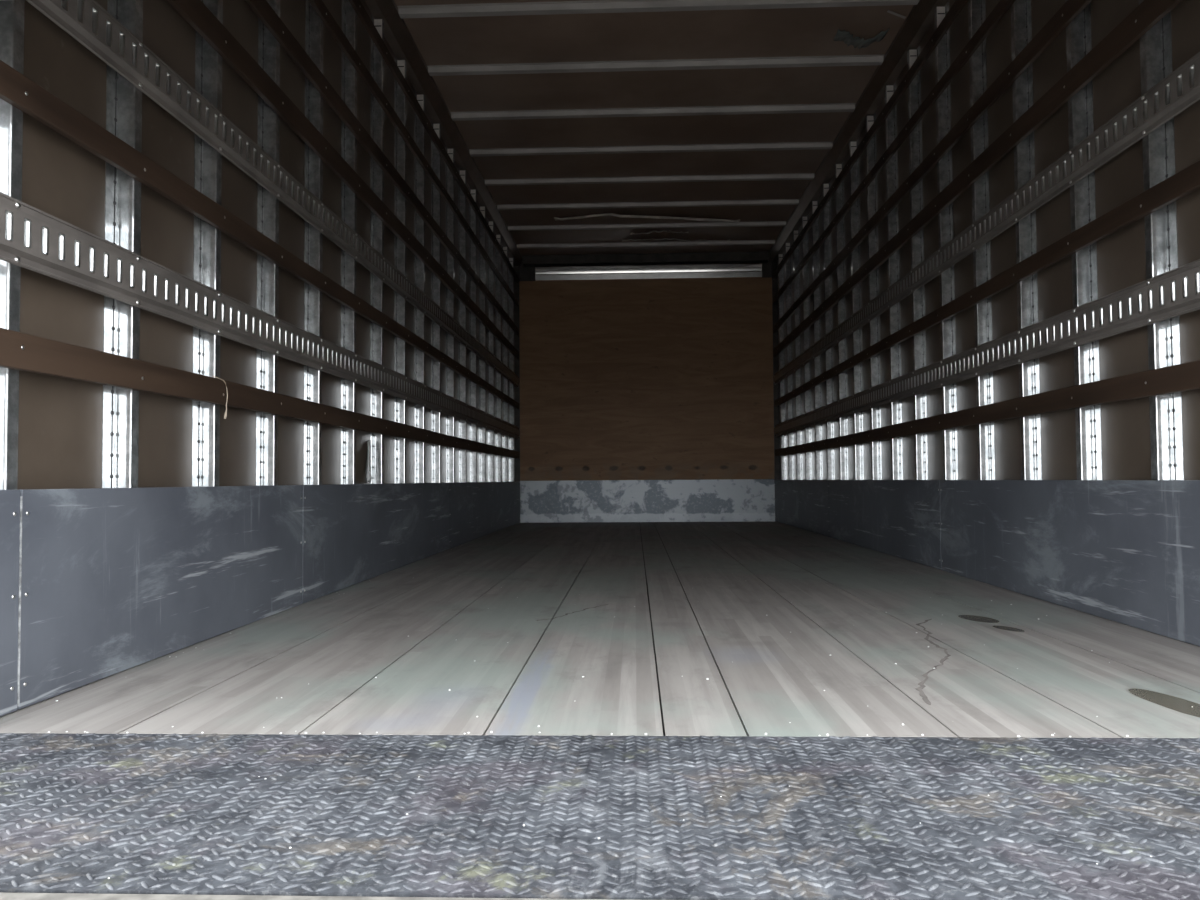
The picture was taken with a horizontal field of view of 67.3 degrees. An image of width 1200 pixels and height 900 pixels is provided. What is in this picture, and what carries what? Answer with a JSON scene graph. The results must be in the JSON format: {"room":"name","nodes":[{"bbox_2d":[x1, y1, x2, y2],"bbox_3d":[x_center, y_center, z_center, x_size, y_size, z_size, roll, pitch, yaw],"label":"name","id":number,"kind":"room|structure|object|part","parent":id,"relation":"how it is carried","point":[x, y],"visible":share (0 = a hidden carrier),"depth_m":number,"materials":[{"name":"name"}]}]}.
{"room":"truck trailer interior","nodes":[
{"label":"truck trailer interior","id":0,"kind":"room"},
{"bbox_2d":[17,0,514,489],"bbox_3d":[-1.000,-0.711,5.228,0.020,2.790,7.600,0,-2,2],"label":"wall","id":1,"kind":"structure","parent":0,"point":[60,419],"depth_m":2.40,"materials":[{"name":"brown wood"}]},
{"bbox_2d":[0,0,24,489],"bbox_3d":[-1.106,-0.794,1.685,0.040,2.543,0.125,0,-2,2],"label":"wall post","id":2,"kind":"object","parent":1,"relation":"attached to","point":[11,11],"visible":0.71,"depth_m":1.66,"materials":[{"name":"metal"}]},
{"bbox_2d":[0,328,519,458],"bbox_3d":[-0.937,-0.068,5.198,0.017,0.073,7.313,0,-2,2],"label":"wall slat","id":3,"kind":"object","parent":2,"relation":"attached to","point":[20,351],"visible":1,"depth_m":2.23,"materials":[{"name":"brown wood"}]},
{"bbox_2d":[212,376,227,418],"bbox_3d":[-1.034,-0.142,2.456,0.009,0.112,0.075,-1,-2,5],"label":"string","id":4,"kind":"object","parent":3,"relation":"hanging from","point":[225,414],"visible":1,"depth_m":2.48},
{"bbox_2d":[102,0,142,487],"bbox_3d":[-1.090,-0.780,2.091,0.040,2.543,0.125,0,-2,2],"label":"wall post","id":5,"kind":"object","parent":1,"relation":"attached to","point":[121,335],"visible":0.6,"depth_m":2.06,"materials":[{"name":"metal"}]},
{"bbox_2d":[192,0,222,486],"bbox_3d":[-1.075,-0.767,2.497,0.040,2.543,0.125,0,-2,2],"label":"wall post","id":6,"kind":"object","parent":1,"relation":"attached to","point":[208,63],"visible":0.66,"depth_m":2.47,"materials":[{"name":"metal"}]},
{"bbox_2d":[0,192,519,438],"bbox_3d":[-0.939,-0.288,5.206,0.015,0.122,7.313,0,-2,2],"label":"track","id":7,"kind":"object","parent":1,"relation":"attached to","point":[31,238],"visible":1,"depth_m":2.24,"materials":[{"name":"metal"}]},
{"bbox_2d":[256,0,279,485],"bbox_3d":[-1.059,-0.754,2.903,0.040,2.543,0.125,0,-2,2],"label":"wall post","id":8,"kind":"object","parent":1,"relation":"attached to","point":[268,46],"visible":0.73,"depth_m":2.88,"materials":[{"name":"metal"}]},
{"bbox_2d":[26,0,518,386],"bbox_3d":[-0.942,-0.792,5.222,0.015,0.115,7.313,0,-2,2],"label":"track","id":9,"kind":"object","parent":1,"relation":"attached to","point":[88,22],"visible":1,"depth_m":2.48,"materials":[{"name":"metal"}]},
{"bbox_2d":[303,0,322,484],"bbox_3d":[-1.043,-0.741,3.309,0.040,2.543,0.125,0,-2,2],"label":"wall post","id":10,"kind":"object","parent":1,"relation":"attached to","point":[313,238],"visible":0.64,"depth_m":3.29,"materials":[{"name":"metal"}]},
{"bbox_2d":[340,0,356,483],"bbox_3d":[-1.028,-0.727,3.715,0.040,2.543,0.125,0,-2,2],"label":"wall post","id":11,"kind":"object","parent":1,"relation":"attached to","point":[349,16],"visible":0.66,"depth_m":3.70,"materials":[{"name":"metal"}]},
{"bbox_2d":[367,440,371,481],"bbox_3d":[-1.012,0.049,3.961,0.020,0.192,0.138,0,-2,-15],"label":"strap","id":12,"kind":"object","parent":1,"relation":"attached to","point":[368,442],"visible":1,"depth_m":3.97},
{"bbox_2d":[370,15,383,483],"bbox_3d":[-1.012,-0.714,4.120,0.040,2.543,0.125,0,-2,2],"label":"wall post","id":13,"kind":"object","parent":1,"relation":"attached to","point":[377,61],"visible":0.66,"depth_m":4.10,"materials":[{"name":"metal"}]},
{"bbox_2d":[394,57,405,483],"bbox_3d":[-0.997,-0.701,4.526,0.040,2.543,0.125,0,-2,2],"label":"wall post","id":14,"kind":"object","parent":1,"relation":"attached to","point":[400,98],"visible":0.65,"depth_m":4.51,"materials":[{"name":"metal"}]},
{"bbox_2d":[414,91,424,482],"bbox_3d":[-0.981,-0.687,4.932,0.040,2.543,0.125,0,-2,2],"label":"wall post","id":15,"kind":"object","parent":1,"relation":"attached to","point":[419,130],"visible":0.58,"depth_m":4.92,"materials":[{"name":"metal"}]},
{"bbox_2d":[431,121,440,482],"bbox_3d":[-0.965,-0.674,5.338,0.040,2.543,0.125,0,-2,2],"label":"wall post","id":16,"kind":"object","parent":1,"relation":"attached to","point":[435,155],"visible":0.66,"depth_m":5.32,"materials":[{"name":"metal"}]},
{"bbox_2d":[0,60,518,408],"bbox_3d":[-0.940,-0.550,5.214,0.017,0.065,7.313,0,-2,2],"label":"wall slat","id":17,"kind":"object","parent":16,"relation":"attached to","point":[16,89],"visible":1,"depth_m":2.24,"materials":[{"name":"brown wood"}]},
{"bbox_2d":[167,0,518,359],"bbox_3d":[-0.944,-1.047,5.231,0.017,0.082,7.313,0,-2,2],"label":"wall slat","id":18,"kind":"object","parent":16,"relation":"attached to","point":[194,12],"visible":1,"depth_m":3.11,"materials":[{"name":"brown wood"}]},
{"bbox_2d":[244,0,518,335],"bbox_3d":[-0.945,-1.277,5.238,0.017,0.071,7.313,0,-2,2],"label":"wall slat","id":19,"kind":"object","parent":16,"relation":"attached to","point":[262,9],"visible":1,"depth_m":3.66,"materials":[{"name":"brown wood"}]},
{"bbox_2d":[308,0,518,307],"bbox_3d":[-0.947,-1.555,5.248,0.017,0.058,7.313,0,-2,2],"label":"wall slat","id":20,"kind":"object","parent":16,"relation":"attached to","point":[319,6],"visible":1,"depth_m":4.29,"materials":[{"name":"brown wood"}]},
{"bbox_2d":[349,0,518,282],"bbox_3d":[-0.949,-1.796,5.256,0.017,0.060,7.313,0,-2,2],"label":"wall slat","id":21,"kind":"object","parent":16,"relation":"attached to","point":[357,5],"visible":1,"depth_m":4.81,"materials":[{"name":"brown wood"}]},
{"bbox_2d":[364,0,521,265],"bbox_3d":[-0.952,-1.994,5.282,0.092,0.084,7.433,0,-2,2],"label":"rail","id":22,"kind":"object","parent":1,"relation":"attached to","point":[397,34],"visible":0.78,"depth_m":5.19,"materials":[{"name":"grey metal"}]},
{"bbox_2d":[446,147,454,482],"bbox_3d":[-0.950,-0.660,5.744,0.040,2.543,0.125,0,-2,2],"label":"wall post","id":23,"kind":"object","parent":1,"relation":"attached to","point":[450,297],"visible":0.66,"depth_m":5.73,"materials":[{"name":"metal"}]},
{"bbox_2d":[458,168,466,481],"bbox_3d":[-0.934,-0.647,6.150,0.040,2.543,0.125,0,-2,2],"label":"wall post","id":24,"kind":"object","parent":1,"relation":"attached to","point":[461,197],"visible":0.63,"depth_m":6.13,"materials":[{"name":"metal"}]},
{"bbox_2d":[469,188,476,481],"bbox_3d":[-0.918,-0.634,6.556,0.040,2.543,0.125,0,-2,2],"label":"wall post","id":25,"kind":"object","parent":1,"relation":"attached to","point":[472,215],"visible":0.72,"depth_m":6.54,"materials":[{"name":"metal"}]},
{"bbox_2d":[479,205,485,481],"bbox_3d":[-0.903,-0.621,6.962,0.040,2.543,0.125,0,-2,2],"label":"wall post","id":26,"kind":"object","parent":1,"relation":"attached to","point":[482,232],"visible":0.66,"depth_m":6.95,"materials":[{"name":"metal"}]},
{"bbox_2d":[487,220,493,481],"bbox_3d":[-0.887,-0.607,7.367,0.040,2.543,0.125,0,-2,2],"label":"wall post","id":27,"kind":"object","parent":1,"relation":"attached to","point":[490,223],"visible":0.62,"depth_m":7.36,"materials":[{"name":"metal"}]},
{"bbox_2d":[495,234,501,481],"bbox_3d":[-0.872,-0.594,7.773,0.040,2.543,0.125,0,-2,2],"label":"wall post","id":28,"kind":"object","parent":1,"relation":"attached to","point":[498,237],"visible":0.69,"depth_m":7.76,"materials":[{"name":"metal"}]},
{"bbox_2d":[502,246,507,481],"bbox_3d":[-0.856,-0.581,8.179,0.040,2.543,0.125,0,-2,2],"label":"wall post","id":29,"kind":"object","parent":1,"relation":"attached to","point":[505,249],"visible":0.62,"depth_m":8.16,"materials":[{"name":"metal"}]},
{"bbox_2d":[508,257,513,481],"bbox_3d":[-0.841,-0.567,8.585,0.040,2.543,0.125,0,-2,2],"label":"wall post","id":30,"kind":"object","parent":1,"relation":"attached to","point":[510,276],"visible":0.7,"depth_m":8.57,"materials":[{"name":"metal"}]},
{"bbox_2d":[0,521,1199,737],"bbox_3d":[0.320,0.629,5.162,2.602,0.090,7.423,0,-2,2],"label":"floor","id":31,"kind":"structure","parent":0,"point":[716,605],"depth_m":2.11,"materials":[{"name":"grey wood"}]},
{"bbox_2d":[0,490,19,716],"bbox_3d":[-1.073,0.271,1.550,0.018,0.402,0.196,0,-2,2],"label":"panel","id":32,"kind":"object","parent":31,"relation":"on","point":[9,499],"visible":1,"depth_m":1.62,"materials":[{"name":"blue paint"}]},
{"bbox_2d":[17,485,302,709],"bbox_3d":[-1.042,0.297,2.353,0.018,0.402,1.410,0,-2,2],"label":"panel","id":33,"kind":"object","parent":31,"relation":"on","point":[114,580],"depth_m":2.05,"materials":[{"name":"blue paint"}]},
{"bbox_3d":[-1.063,0.276,1.650,0.003,0.382,0.002,0,-2,2],"label":"joint strip","id":34,"kind":"part","parent":33,"relation":"part of","materials":[{"name":"silver metal"}]},
{"bbox_2d":[302,483,449,603],"bbox_3d":[-0.969,0.360,4.275,0.018,0.402,2.430,0,-2,2],"label":"panel","id":35,"kind":"object","parent":31,"relation":"on","point":[353,534],"visible":0.94,"depth_m":3.78,"materials":[{"name":"blue paint"}]},
{"bbox_2d":[450,481,519,547],"bbox_3d":[-0.857,0.455,7.176,0.018,0.402,3.372,0,-2,2],"label":"panel","id":36,"kind":"object","parent":31,"relation":"on","point":[477,509],"visible":0.97,"depth_m":6.59,"materials":[{"name":"blue paint"}]},
{"bbox_2d":[514,266,519,481],"bbox_3d":[-0.819,-0.554,8.929,0.054,2.540,0.055,0,-2,2],"label":"post","id":37,"kind":"object","parent":31,"relation":"on","point":[516,268],"visible":0.71,"depth_m":8.91,"materials":[{"name":"metal"}]},
{"bbox_2d":[537,604,607,620],"bbox_3d":[-0.074,0.509,2.827,0.031,0.001,0.412,-2,-2,31],"label":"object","id":38,"kind":"structure","parent":31,"relation":"on","point":[606,604],"depth_m":2.82,"materials":[{"name":"grey"}]},
{"bbox_2d":[0,733,1199,899],"bbox_3d":[0.168,0.477,1.150,2.720,0.054,0.614,0,-2,2],"label":"platform","id":39,"kind":"object","parent":31,"relation":"attached to","point":[90,816],"visible":1,"depth_m":1.11,"materials":[{"name":"metal"}]},
{"bbox_2d":[48,546,1192,736],"bbox_3d":[0.218,0.535,3.683,2.386,0.002,4.456,0,-2,2],"label":"grit","id":40,"kind":"object","parent":31,"relation":"on","point":[460,546],"visible":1,"depth_m":1.50,"materials":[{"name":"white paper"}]},
{"bbox_2d":[771,262,779,479],"bbox_3d":[1.725,-0.575,8.831,0.054,2.540,0.055,0,-2,2],"label":"post","id":41,"kind":"object","parent":31,"relation":"on","point":[774,265],"visible":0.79,"depth_m":8.81,"materials":[{"name":"metal"}]},
{"bbox_2d":[775,480,828,536],"bbox_3d":[1.663,0.451,7.550,0.018,0.402,2.432,0,-2,2],"label":"panel","id":42,"kind":"object","parent":31,"relation":"on","point":[802,504],"visible":0.94,"depth_m":7.25,"materials":[{"name":"blue paint"}]},
{"bbox_2d":[829,480,941,569],"bbox_3d":[1.572,0.373,5.178,0.018,0.402,2.310,0,-2,2],"label":"panel","id":43,"kind":"object","parent":31,"relation":"on","point":[897,518],"visible":0.99,"depth_m":4.79,"materials":[{"name":"blue paint"}]},
{"bbox_2d":[915,619,950,704],"bbox_3d":[0.792,0.480,2.143,0.078,0.001,1.068,-1,-2,19],"label":"crack","id":44,"kind":"object","parent":31,"relation":"on","point":[925,698],"depth_m":1.96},
{"bbox_2d":[940,480,1199,645],"bbox_3d":[1.476,0.291,2.689,0.018,0.402,2.667,0,-2,2],"label":"panel","id":45,"kind":"object","parent":31,"relation":"on","point":[1127,552],"visible":1,"depth_m":2.70,"materials":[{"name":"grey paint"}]},
{"bbox_2d":[519,259,771,480],"bbox_3d":[0.455,-0.598,8.934,2.602,2.790,0.040,0,-2,2],"label":"wall","id":46,"kind":"structure","parent":0,"point":[526,273],"depth_m":8.99,"materials":[{"name":"paint"}]},
{"bbox_2d":[522,251,768,266],"bbox_3d":[0.443,-1.883,8.894,2.414,0.086,0.115,0,-2,2],"label":"header","id":47,"kind":"object","parent":46,"relation":"attached to","point":[708,257],"visible":1,"depth_m":8.84,"materials":[{"name":"paint"}]},
{"bbox_2d":[520,479,774,522],"bbox_3d":[0.459,0.499,8.820,2.488,0.410,0.030,0,-2,2],"label":"kick plate","id":48,"kind":"object","parent":46,"relation":"attached to","point":[726,500],"visible":0.96,"depth_m":8.81,"materials":[{"name":"paint"}]},
{"bbox_2d":[519,278,774,480],"bbox_3d":[0.451,-0.695,8.866,2.489,1.976,0.018,0,-2,2],"label":"lining","id":49,"kind":"object","parent":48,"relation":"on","point":[644,379],"visible":1,"depth_m":8.86,"materials":[{"name":"brown wood"}]},
{"bbox_2d":[535,263,761,280],"bbox_3d":[0.475,-1.754,8.899,2.227,0.142,0.093,0,-2,2],"label":"header beam","id":50,"kind":"structure","parent":46,"relation":"attached to","point":[711,270],"depth_m":8.86,"materials":[{"name":"metal"}]},
{"bbox_2d":[394,0,913,254],"bbox_3d":[0.300,-2.058,5.193,2.602,0.020,7.540,0,-2,2],"label":"ceiling","id":51,"kind":"structure","parent":0,"point":[779,32],"depth_m":5.28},
{"bbox_2d":[517,240,774,248],"bbox_3d":[0.426,-1.927,8.455,2.414,0.026,0.090,0,-2,2],"label":"bow","id":52,"kind":"object","parent":51,"relation":"attached to","point":[734,242],"visible":1,"depth_m":8.44,"materials":[{"name":"metal"}]},
{"bbox_2d":[508,221,785,230],"bbox_3d":[0.402,-1.948,7.848,2.414,0.026,0.090,0,-2,2],"label":"bow","id":53,"kind":"object","parent":51,"relation":"attached to","point":[759,223],"visible":1,"depth_m":7.83,"materials":[{"name":"metal"}]},
{"bbox_2d":[554,213,739,221],"bbox_3d":[0.410,-1.946,7.590,1.592,0.046,0.281,0,-2,-3],"label":"liner","id":54,"kind":"object","parent":51,"relation":"attached to","point":[607,214],"visible":1,"depth_m":7.54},
{"bbox_2d":[497,199,798,209],"bbox_3d":[0.379,-1.967,7.240,2.414,0.026,0.090,0,-2,2],"label":"bow","id":55,"kind":"object","parent":51,"relation":"attached to","point":[774,201],"visible":1,"depth_m":7.22,"materials":[{"name":"metal"}]},
{"bbox_2d":[484,173,814,185],"bbox_3d":[0.356,-1.987,6.632,2.414,0.026,0.090,0,-2,2],"label":"bow","id":56,"kind":"object","parent":51,"relation":"attached to","point":[788,176],"visible":1,"depth_m":6.61,"materials":[{"name":"metal"}]},
{"bbox_2d":[469,142,832,156],"bbox_3d":[0.332,-2.007,6.024,2.414,0.026,0.090,0,-2,2],"label":"bow","id":57,"kind":"object","parent":51,"relation":"attached to","point":[789,145],"visible":1,"depth_m":6.00,"materials":[{"name":"metal"}]},
{"bbox_2d":[451,103,855,120],"bbox_3d":[0.309,-2.027,5.417,2.414,0.026,0.090,0,-2,2],"label":"bow","id":58,"kind":"object","parent":51,"relation":"attached to","point":[834,107],"visible":1,"depth_m":5.40,"materials":[{"name":"metal"}]},
{"bbox_2d":[428,54,883,75],"bbox_3d":[0.285,-2.047,4.809,2.414,0.026,0.090,0,-2,2],"label":"bow","id":59,"kind":"object","parent":51,"relation":"attached to","point":[844,60],"visible":1,"depth_m":4.79,"materials":[{"name":"metal"}]},
{"bbox_2d":[397,0,919,17],"bbox_3d":[0.262,-2.067,4.201,2.414,0.026,0.090,0,-2,2],"label":"bow","id":60,"kind":"object","parent":51,"relation":"attached to","point":[594,6],"visible":1,"depth_m":4.19,"materials":[{"name":"metal"}]},
{"bbox_2d":[630,230,688,234],"bbox_3d":[0.532,-1.934,8.030,0.520,0.041,0.213,0,-2,2],"label":"liner","id":61,"kind":"object","parent":51,"relation":"attached to","point":[661,230],"visible":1,"depth_m":8.01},
{"bbox_2d":[833,28,889,48],"bbox_3d":[1.303,-2.064,4.537,0.251,0.022,0.224,0,-2,2],"label":"liner","id":62,"kind":"object","parent":51,"relation":"attached to","point":[848,39],"visible":1,"depth_m":4.53,"materials":[{"name":"grey"}]},
{"bbox_2d":[887,10,905,18],"bbox_3d":[1.413,-2.075,4.292,0.128,0.003,0.015,1,-2,-32],"label":"strip","id":63,"kind":"object","parent":51,"relation":"hanging from","point":[888,11],"visible":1,"depth_m":4.29,"materials":[{"name":"metal"}]},
{"bbox_2d":[777,0,1199,479],"bbox_3d":[1.620,-0.732,5.128,0.020,2.790,7.600,0,-2,2],"label":"wall","id":64,"kind":"structure","parent":0,"point":[1121,259],"depth_m":3.13,"materials":[{"name":"brown wood"}]},
{"bbox_2d":[778,253,786,479],"bbox_3d":[1.720,-0.587,8.508,0.040,2.543,0.125,0,-2,2],"label":"wall post","id":65,"kind":"object","parent":64,"relation":"attached to","point":[780,256],"visible":0.67,"depth_m":8.49,"materials":[{"name":"metal"}]},
{"bbox_2d":[785,242,793,479],"bbox_3d":[1.705,-0.600,8.102,0.040,2.543,0.125,0,-2,2],"label":"wall post","id":66,"kind":"object","parent":64,"relation":"attached to","point":[787,245],"visible":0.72,"depth_m":8.09,"materials":[{"name":"metal"}]},
{"bbox_2d":[793,230,802,479],"bbox_3d":[1.689,-0.614,7.696,0.040,2.543,0.125,0,-2,2],"label":"wall post","id":67,"kind":"object","parent":64,"relation":"attached to","point":[796,254],"visible":0.69,"depth_m":7.68,"materials":[{"name":"metal"}]},
{"bbox_2d":[802,215,811,479],"bbox_3d":[1.674,-0.627,7.290,0.040,2.543,0.125,0,-2,2],"label":"wall post","id":68,"kind":"object","parent":64,"relation":"attached to","point":[805,241],"visible":0.63,"depth_m":7.28,"materials":[{"name":"metal"}]},
{"bbox_2d":[812,199,822,479],"bbox_3d":[1.658,-0.640,6.885,0.040,2.543,0.125,0,-2,2],"label":"wall post","id":69,"kind":"object","parent":64,"relation":"attached to","point":[815,227],"visible":0.67,"depth_m":6.87,"materials":[{"name":"metal"}]},
{"bbox_2d":[823,183,834,479],"bbox_3d":[1.642,-0.654,6.479,0.040,2.543,0.125,0,-2,2],"label":"wall post","id":70,"kind":"object","parent":64,"relation":"attached to","point":[826,186],"visible":0.62,"depth_m":6.46,"materials":[{"name":"metal"}]},
{"bbox_2d":[835,162,848,479],"bbox_3d":[1.627,-0.667,6.073,0.040,2.543,0.125,0,-2,2],"label":"wall post","id":71,"kind":"object","parent":64,"relation":"attached to","point":[839,193],"visible":0.7,"depth_m":6.06,"materials":[{"name":"metal"}]},
{"bbox_2d":[849,139,863,479],"bbox_3d":[1.611,-0.680,5.667,0.040,2.543,0.125,0,-2,2],"label":"wall post","id":72,"kind":"object","parent":64,"relation":"attached to","point":[854,172],"visible":0.66,"depth_m":5.65,"materials":[{"name":"metal"}]},
{"bbox_2d":[774,160,1199,406],"bbox_3d":[1.562,-0.570,5.119,0.017,0.065,7.313,0,-2,2],"label":"wall slat","id":73,"kind":"object","parent":72,"relation":"attached to","point":[1186,181],"visible":1,"depth_m":2.98,"materials":[{"name":"brown wood"}]},
{"bbox_2d":[769,0,947,261],"bbox_3d":[1.556,-2.014,5.186,0.092,0.084,7.433,0,-2,2],"label":"rail","id":74,"kind":"object","parent":64,"relation":"attached to","point":[920,18],"visible":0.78,"depth_m":5.22,"materials":[{"name":"brown metal"}]},
{"bbox_2d":[866,112,881,479],"bbox_3d":[1.595,-0.694,5.261,0.040,2.543,0.125,0,-2,2],"label":"wall post","id":75,"kind":"object","parent":64,"relation":"attached to","point":[871,153],"visible":0.66,"depth_m":5.25,"materials":[{"name":"metal"}]},
{"bbox_2d":[885,82,902,479],"bbox_3d":[1.580,-0.707,4.855,0.040,2.543,0.125,0,-2,2],"label":"wall post","id":76,"kind":"object","parent":64,"relation":"attached to","point":[891,120],"visible":0.69,"depth_m":4.84,"materials":[{"name":"metal"}]},
{"bbox_2d":[907,45,927,479],"bbox_3d":[1.564,-0.720,4.449,0.040,2.543,0.125,0,-2,2],"label":"wall post","id":77,"kind":"object","parent":64,"relation":"attached to","point":[914,89],"visible":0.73,"depth_m":4.43,"materials":[{"name":"metal"}]},
{"bbox_2d":[772,0,967,279],"bbox_3d":[1.554,-1.815,5.160,0.017,0.060,7.313,0,-2,2],"label":"wall slat","id":78,"kind":"object","parent":77,"relation":"attached to","point":[958,5],"visible":1,"depth_m":4.84,"materials":[{"name":"brown wood"}]},
{"bbox_2d":[773,0,1015,303],"bbox_3d":[1.556,-1.575,5.152,0.017,0.059,7.313,0,-2,2],"label":"wall slat","id":79,"kind":"object","parent":77,"relation":"attached to","point":[1002,7],"visible":1,"depth_m":4.32,"materials":[{"name":"brown wood"}]},
{"bbox_2d":[934,1,957,479],"bbox_3d":[1.549,-0.734,4.043,0.040,2.543,0.125,0,-2,2],"label":"wall post","id":80,"kind":"object","parent":64,"relation":"attached to","point":[942,50],"visible":0.64,"depth_m":4.03,"materials":[{"name":"metal"}]},
{"bbox_2d":[968,0,994,479],"bbox_3d":[1.533,-0.747,3.638,0.040,2.543,0.125,0,-2,2],"label":"wall post","id":81,"kind":"object","parent":64,"relation":"attached to","point":[982,310],"visible":0.68,"depth_m":3.62,"materials":[{"name":"metal"}]},
{"bbox_2d":[774,259,1199,436],"bbox_3d":[1.564,-0.308,5.110,0.015,0.122,7.313,0,-2,2],"label":"track","id":82,"kind":"object","parent":64,"relation":"attached to","point":[1175,292],"visible":1,"depth_m":2.99,"materials":[{"name":"metal"}]},
{"bbox_2d":[774,52,1199,384],"bbox_3d":[1.561,-0.812,5.127,0.015,0.115,7.313,0,-2,2],"label":"track","id":83,"kind":"object","parent":64,"relation":"attached to","point":[1180,89],"visible":1,"depth_m":2.98,"materials":[{"name":"metal"}]},
{"bbox_2d":[1011,0,1041,479],"bbox_3d":[1.518,-0.760,3.232,0.040,2.543,0.125,0,-2,2],"label":"wall post","id":84,"kind":"object","parent":64,"relation":"attached to","point":[1021,21],"visible":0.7,"depth_m":3.21,"materials":[{"name":"metal"}]},
{"bbox_2d":[773,0,1091,332],"bbox_3d":[1.557,-1.297,5.143,0.017,0.071,7.313,0,-2,2],"label":"wall slat","id":85,"kind":"object","parent":84,"relation":"attached to","point":[1071,9],"visible":1,"depth_m":3.70,"materials":[{"name":"brown wood"}]},
{"bbox_2d":[773,0,1182,356],"bbox_3d":[1.559,-1.067,5.135,0.017,0.083,7.313,0,-2,2],"label":"wall slat","id":86,"kind":"object","parent":84,"relation":"attached to","point":[1148,13],"visible":1,"depth_m":3.15,"materials":[{"name":"brown wood"}]},
{"bbox_2d":[775,360,1199,456],"bbox_3d":[1.565,-0.088,5.103,0.017,0.073,7.313,0,-2,2],"label":"wall slat","id":87,"kind":"object","parent":84,"relation":"attached to","point":[1182,377],"visible":1,"depth_m":2.98,"materials":[{"name":"brown wood"}]},
{"bbox_2d":[1065,0,1102,479],"bbox_3d":[1.502,-0.774,2.826,0.040,2.543,0.125,0,-2,2],"label":"wall post","id":88,"kind":"object","parent":64,"relation":"attached to","point":[1078,32],"visible":0.62,"depth_m":2.80,"materials":[{"name":"metal"}]},
{"bbox_2d":[1139,0,1183,479],"bbox_3d":[1.486,-0.787,2.420,0.040,2.543,0.125,0,-2,2],"label":"wall post","id":89,"kind":"object","parent":64,"relation":"attached to","point":[1161,247],"visible":0.62,"depth_m":2.39,"materials":[{"name":"metal"}]}
]}

